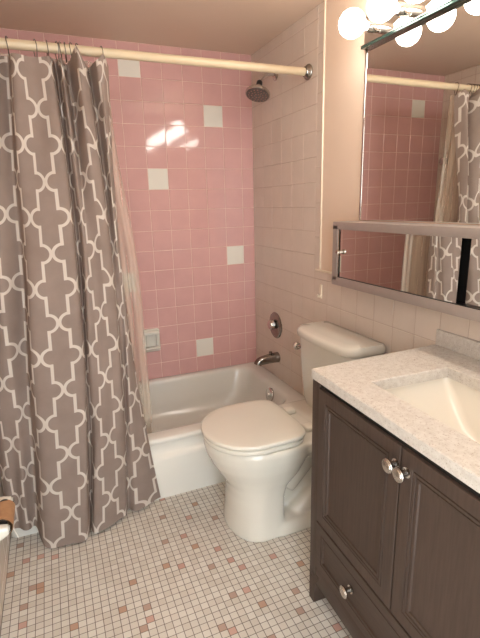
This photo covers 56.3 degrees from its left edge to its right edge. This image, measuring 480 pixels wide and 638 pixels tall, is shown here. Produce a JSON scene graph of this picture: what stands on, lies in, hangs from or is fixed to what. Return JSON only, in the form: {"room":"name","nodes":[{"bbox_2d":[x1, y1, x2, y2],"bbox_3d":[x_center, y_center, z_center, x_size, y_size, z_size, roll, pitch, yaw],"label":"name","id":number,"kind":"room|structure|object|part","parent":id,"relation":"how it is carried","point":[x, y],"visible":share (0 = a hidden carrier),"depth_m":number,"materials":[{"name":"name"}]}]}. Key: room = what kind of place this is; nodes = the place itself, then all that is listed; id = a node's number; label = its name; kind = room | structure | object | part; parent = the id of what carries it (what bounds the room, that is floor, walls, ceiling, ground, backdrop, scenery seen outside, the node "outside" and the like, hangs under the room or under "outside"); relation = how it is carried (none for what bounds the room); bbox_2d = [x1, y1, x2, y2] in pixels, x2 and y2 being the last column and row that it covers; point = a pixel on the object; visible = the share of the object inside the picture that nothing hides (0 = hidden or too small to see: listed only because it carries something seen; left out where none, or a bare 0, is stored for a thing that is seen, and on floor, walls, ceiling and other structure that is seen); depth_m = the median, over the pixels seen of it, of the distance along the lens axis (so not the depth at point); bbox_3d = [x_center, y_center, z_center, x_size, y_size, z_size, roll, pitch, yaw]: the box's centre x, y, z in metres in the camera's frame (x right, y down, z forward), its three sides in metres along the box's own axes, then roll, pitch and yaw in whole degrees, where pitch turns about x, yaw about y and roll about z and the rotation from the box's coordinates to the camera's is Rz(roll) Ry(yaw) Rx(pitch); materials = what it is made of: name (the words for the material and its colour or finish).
{"room":"bathroom","nodes":[
{"label":"bathroom","id":0,"kind":"room"},
{"bbox_2d":[0,474,10,630],"bbox_3d":[-0.711,0.028,0.971,0.002,2.154,2.950,-7,16,-22],"label":"wall","id":1,"kind":"structure","parent":0,"point":[5,543],"depth_m":1.65,"materials":[{"name":"beige paint"}]},
{"bbox_2d":[0,496,13,540],"bbox_3d":[-0.714,0.590,1.298,0.102,0.084,0.190,-7,16,-22],"label":"toilet paper holder","id":2,"kind":"object","parent":1,"relation":"attached to","point":[5,529],"visible":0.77,"depth_m":1.25,"materials":[{"name":"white plastic"}]},
{"bbox_3d":[-0.688,0.605,1.237,0.102,0.084,0.054,-7,16,-22],"label":"post","id":3,"kind":"part","parent":2,"relation":"part of","materials":[{"name":"white ceramic"}]},
{"bbox_3d":[-0.741,0.575,1.359,0.102,0.084,0.054,-7,16,-22],"label":"post","id":4,"kind":"part","parent":2,"relation":"part of","materials":[{"name":"white ceramic"}]},
{"bbox_2d":[0,500,18,537],"bbox_3d":[-0.683,0.587,1.308,0.066,0.066,0.109,-7,16,-22],"label":"cardboard tube","id":5,"kind":"object","parent":2,"relation":"on","point":[7,508],"visible":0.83,"depth_m":1.30,"materials":[{"name":"brown cardboard"}]},
{"bbox_2d":[0,28,255,380],"bbox_3d":[-0.596,-0.385,2.567,1.495,2.154,0.002,-7,16,-22],"label":"wall","id":6,"kind":"structure","parent":0,"point":[182,135],"depth_m":2.62,"materials":[{"name":"pink tile"}]},
{"bbox_2d":[142,328,160,352],"bbox_3d":[-0.529,0.134,2.695,0.104,0.142,0.052,-7,16,-22],"label":"soap dish","id":7,"kind":"object","parent":6,"relation":"attached to","point":[150,338],"visible":1,"depth_m":2.70,"materials":[{"name":"white ceramic"}]},
{"bbox_2d":[145,346,159,350],"bbox_3d":[-0.526,0.175,2.701,0.088,0.014,0.042,-7,16,-22],"label":"tray","id":8,"kind":"object","parent":7,"relation":"on","point":[147,348],"depth_m":2.69,"materials":[{"name":"white ceramic"}]},
{"bbox_2d":[0,0,323,54],"bbox_3d":[-0.051,-1.104,0.979,1.495,0.001,2.950,-7,16,-22],"label":"ceiling","id":9,"kind":"structure","parent":0,"point":[229,26],"depth_m":2.05,"materials":[{"name":"paint"}]},
{"bbox_2d":[0,482,351,637],"bbox_3d":[0.187,1.085,1.094,1.495,0.001,2.708,-7,16,-22],"label":"floor","id":10,"kind":"structure","parent":0,"point":[173,566],"depth_m":1.63,"materials":[{"name":"tile"}]},
{"bbox_2d":[11,362,304,537],"bbox_3d":[-0.422,0.600,2.450,1.490,0.296,0.776,-7,16,-22],"label":"bathtub","id":11,"kind":"object","parent":10,"relation":"on","point":[175,407],"visible":0.39,"depth_m":2.71,"materials":[{"name":"white ceramic"}]},
{"bbox_3d":[0.177,0.444,2.632,0.036,0.084,0.084,-7,16,-22],"label":"overflow plate","id":12,"kind":"part","parent":11,"relation":"part of","materials":[{"name":"silver metal"}]},
{"bbox_2d":[201,321,385,542],"bbox_3d":[0.178,0.467,1.936,0.715,0.778,0.452,-7,16,-22],"label":"toilet","id":13,"kind":"object","parent":10,"relation":"on","point":[262,449],"visible":0.77,"depth_m":1.80,"materials":[{"name":"white ceramic"}]},
{"bbox_3d":[0.033,0.456,1.846,0.374,0.020,0.378,-7,16,-22],"label":"seat","id":14,"kind":"part","parent":13,"relation":"part of","materials":[{"name":"white plastic"}]},
{"bbox_3d":[0.033,0.433,1.841,0.385,0.022,0.384,-7,16,-22],"label":"lid","id":15,"kind":"part","parent":13,"relation":"part of","materials":[{"name":"white plastic"}]},
{"bbox_3d":[0.184,0.649,1.959,0.685,0.414,0.395,-7,16,-22],"label":"bowl","id":16,"kind":"part","parent":13,"relation":"part of","materials":[{"name":"white ceramic"}]},
{"bbox_3d":[0.277,0.130,2.118,0.041,0.040,0.054,-7,16,-22],"label":"flush lever","id":17,"kind":"part","parent":13,"relation":"part of","materials":[{"name":"silver metal"}]},
{"bbox_3d":[0.418,0.259,1.976,0.182,0.339,0.416,-7,16,-22],"label":"tank","id":18,"kind":"part","parent":13,"relation":"part of","materials":[{"name":"white ceramic"}]},
{"bbox_3d":[0.409,0.083,1.929,0.204,0.042,0.428,-7,16,-22],"label":"tank lid","id":19,"kind":"part","parent":13,"relation":"part of","materials":[{"name":"white ceramic"}]},
{"bbox_2d":[309,379,479,637],"bbox_3d":[0.563,0.634,1.188,0.490,0.808,0.758,-7,15,-20],"label":"vanity cabinet","id":20,"kind":"object","parent":10,"relation":"on","point":[395,535],"visible":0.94,"depth_m":1.09,"materials":[{"name":"brown wood"}]},
{"bbox_3d":[0.382,0.927,1.190,0.019,0.072,0.680,-7,15,-20],"label":"rail","id":21,"kind":"part","parent":20,"relation":"part of","materials":[{"name":"brown wood"}]},
{"bbox_3d":[0.303,0.775,1.277,0.032,0.035,0.035,-7,15,-20],"label":"knob","id":22,"kind":"part","parent":20,"relation":"part of","materials":[{"name":"silver metal"}]},
{"bbox_3d":[0.311,0.463,1.222,0.020,0.454,0.357,-7,15,-20],"label":"door","id":23,"kind":"part","parent":20,"relation":"part of","materials":[{"name":"brown wood"}]},
{"bbox_3d":[0.375,0.807,1.158,0.020,0.172,0.673,-7,15,-20],"label":"drawer","id":24,"kind":"part","parent":20,"relation":"part of","materials":[{"name":"brown wood"}]},
{"bbox_3d":[0.343,0.332,1.019,0.032,0.035,0.035,-7,15,-20],"label":"knob","id":25,"kind":"part","parent":20,"relation":"part of","materials":[{"name":"silver metal"}]},
{"bbox_2d":[312,329,479,493],"bbox_3d":[0.593,0.255,1.117,0.522,0.214,0.807,-7,15,-20],"label":"countertop","id":26,"kind":"structure","parent":20,"relation":"on","point":[428,397],"depth_m":1.27,"materials":[{"name":"stone"}]},
{"bbox_2d":[386,377,479,443],"bbox_3d":[0.573,0.301,1.112,0.322,0.128,0.484,-7,16,-22],"label":"sink basin","id":27,"kind":"object","parent":26,"relation":"in","point":[453,401],"depth_m":1.28,"materials":[{"name":"white ceramic"}]},
{"bbox_3d":[0.356,0.341,0.987,0.032,0.035,0.035,-7,15,-20],"label":"knob","id":28,"kind":"part","parent":20,"relation":"part of","materials":[{"name":"silver metal"}]},
{"bbox_3d":[0.430,0.538,0.914,0.020,0.454,0.311,-7,15,-20],"label":"door","id":29,"kind":"part","parent":20,"relation":"part of","materials":[{"name":"brown wood"}]},
{"bbox_2d":[251,0,479,396],"bbox_3d":[0.664,-0.150,1.524,0.002,2.154,2.950,-7,16,-22],"label":"wall","id":30,"kind":"structure","parent":0,"point":[286,127],"depth_m":2.15,"materials":[{"name":"beige tile"}]},
{"bbox_2d":[0,37,312,79],"bbox_3d":[-0.369,-1.048,1.788,1.493,0.068,0.068,-7,16,-22],"label":"shower curtain rod","id":31,"kind":"object","parent":30,"relation":"attached to","point":[306,71],"visible":1,"depth_m":1.79,"materials":[{"name":"beige metal"}]},
{"bbox_2d":[0,46,160,548],"bbox_3d":[-0.684,-0.043,1.743,0.626,1.885,0.311,-7,16,-22],"label":"shower curtain","id":32,"kind":"object","parent":31,"relation":"hanging from","point":[75,451],"visible":1,"depth_m":1.72,"materials":[{"name":"grey fabric"}]},
{"bbox_2d":[245,73,277,101],"bbox_3d":[0.117,-1.214,2.309,0.182,0.162,0.126,-7,16,-22],"label":"shower","id":33,"kind":"object","parent":30,"relation":"attached to","point":[256,93],"visible":0.94,"depth_m":2.31,"materials":[{"name":"silver metal"}]},
{"bbox_3d":[0.139,-1.253,2.329,0.102,0.058,0.018,-7,16,-22],"label":"shower arm","id":34,"kind":"part","parent":33,"relation":"part of","materials":[{"name":"silver metal"}]},
{"bbox_2d":[254,351,279,365],"bbox_3d":[0.159,0.236,2.695,0.160,0.079,0.066,-7,16,-22],"label":"tub spout","id":35,"kind":"object","parent":30,"relation":"attached to","point":[274,357],"visible":1,"depth_m":2.68,"materials":[{"name":"silver metal"}]},
{"bbox_2d":[267,312,281,337],"bbox_3d":[0.197,0.040,2.689,0.053,0.160,0.160,-7,16,-22],"label":"shower valve","id":36,"kind":"object","parent":30,"relation":"attached to","point":[274,324],"visible":1,"depth_m":2.67,"materials":[{"name":"silver metal"}]},
{"bbox_3d":[0.191,0.034,2.685,0.041,0.057,0.060,-7,16,-22],"label":"handle","id":37,"kind":"part","parent":36,"relation":"part of","materials":[{"name":"silver metal"}]},
{"bbox_2d":[317,284,321,298],"bbox_3d":[0.386,-0.133,2.186,0.025,0.070,0.018,-7,16,-22],"label":"hook","id":38,"kind":"object","parent":30,"relation":"attached to","point":[318,295],"visible":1,"depth_m":2.19,"materials":[{"name":"beige"}]},
{"bbox_2d":[319,0,325,269],"bbox_3d":[0.375,-0.792,2.035,0.010,1.151,0.008,-7,16,-22],"label":"trim","id":39,"kind":"structure","parent":30,"relation":"attached to","point":[324,31],"depth_m":2.02,"materials":[{"name":"beige"}]},
{"bbox_2d":[315,269,331,273],"bbox_3d":[0.806,0.000,1.217,0.011,0.009,2.224,-7,16,-22],"label":"trim","id":40,"kind":"structure","parent":30,"relation":"attached to","point":[324,271],"depth_m":2.14,"materials":[{"name":"beige"}]},
{"bbox_2d":[339,0,465,49],"bbox_3d":[0.635,-0.928,1.106,0.176,0.111,1.226,-7,16,-22],"label":"vanity light bar","id":41,"kind":"object","parent":30,"relation":"attached to","point":[385,19],"visible":1,"depth_m":1.48,"materials":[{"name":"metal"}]},
{"bbox_3d":[0.398,-1.032,1.568,0.107,0.092,0.092,-7,16,-22],"label":"bulb","id":42,"kind":"part","parent":41,"relation":"part of","materials":[{"name":"white glass"}]},
{"bbox_2d":[364,20,381,33],"bbox_3d":[0.471,-1.042,1.597,0.060,0.038,0.038,-7,16,-22],"label":"bulb socket","id":43,"kind":"object","parent":41,"relation":"attached to","point":[372,27],"depth_m":1.58,"materials":[{"name":"silver metal"}]},
{"bbox_3d":[0.458,-0.999,1.430,0.107,0.092,0.092,-7,16,-22],"label":"bulb","id":44,"kind":"part","parent":41,"relation":"part of","materials":[{"name":"white glass"}]},
{"bbox_2d":[394,2,413,17],"bbox_3d":[0.530,-1.008,1.459,0.060,0.038,0.038,-7,16,-22],"label":"bulb socket","id":45,"kind":"object","parent":41,"relation":"attached to","point":[403,9],"depth_m":1.45,"materials":[{"name":"silver metal"}]},
{"bbox_3d":[0.710,-0.942,1.133,0.015,0.101,1.222,-7,16,-22],"label":"plate","id":46,"kind":"part","parent":41,"relation":"part of","materials":[{"name":"metal"}]},
{"bbox_3d":[0.518,-0.965,1.293,0.107,0.092,0.092,-7,16,-22],"label":"bulb","id":47,"kind":"part","parent":41,"relation":"part of","materials":[{"name":"white glass"}]},
{"bbox_2d":[332,221,479,321],"bbox_3d":[0.673,-0.143,1.331,0.128,0.259,1.254,-7,16,-22],"label":"medicine cabinet","id":48,"kind":"object","parent":30,"relation":"attached to","point":[436,267],"visible":1,"depth_m":1.47,"materials":[{"name":"grey metal"}]},
{"bbox_3d":[0.526,-0.203,1.572,0.004,0.194,0.589,-7,16,-22],"label":"mirror door","id":49,"kind":"part","parent":48,"relation":"part of","materials":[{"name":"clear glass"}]},
{"bbox_3d":[0.769,-0.073,1.042,0.004,0.194,0.561,-7,16,-22],"label":"mirror door","id":50,"kind":"part","parent":48,"relation":"part of","materials":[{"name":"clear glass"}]},
{"bbox_2d":[359,0,479,223],"bbox_3d":[0.723,-0.581,1.228,0.008,0.632,1.222,-7,16,-22],"label":"wall mirror","id":51,"kind":"object","parent":30,"relation":"attached to","point":[420,153],"visible":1,"depth_m":1.48,"materials":[{"name":"clear glass"}]},
{"bbox_2d":[435,329,479,359],"bbox_3d":[0.825,0.150,1.180,0.021,0.055,0.805,-7,15,-20],"label":"backsplash","id":52,"kind":"structure","parent":30,"relation":"attached to","point":[466,346],"depth_m":1.45,"materials":[{"name":"stone"}]}
]}

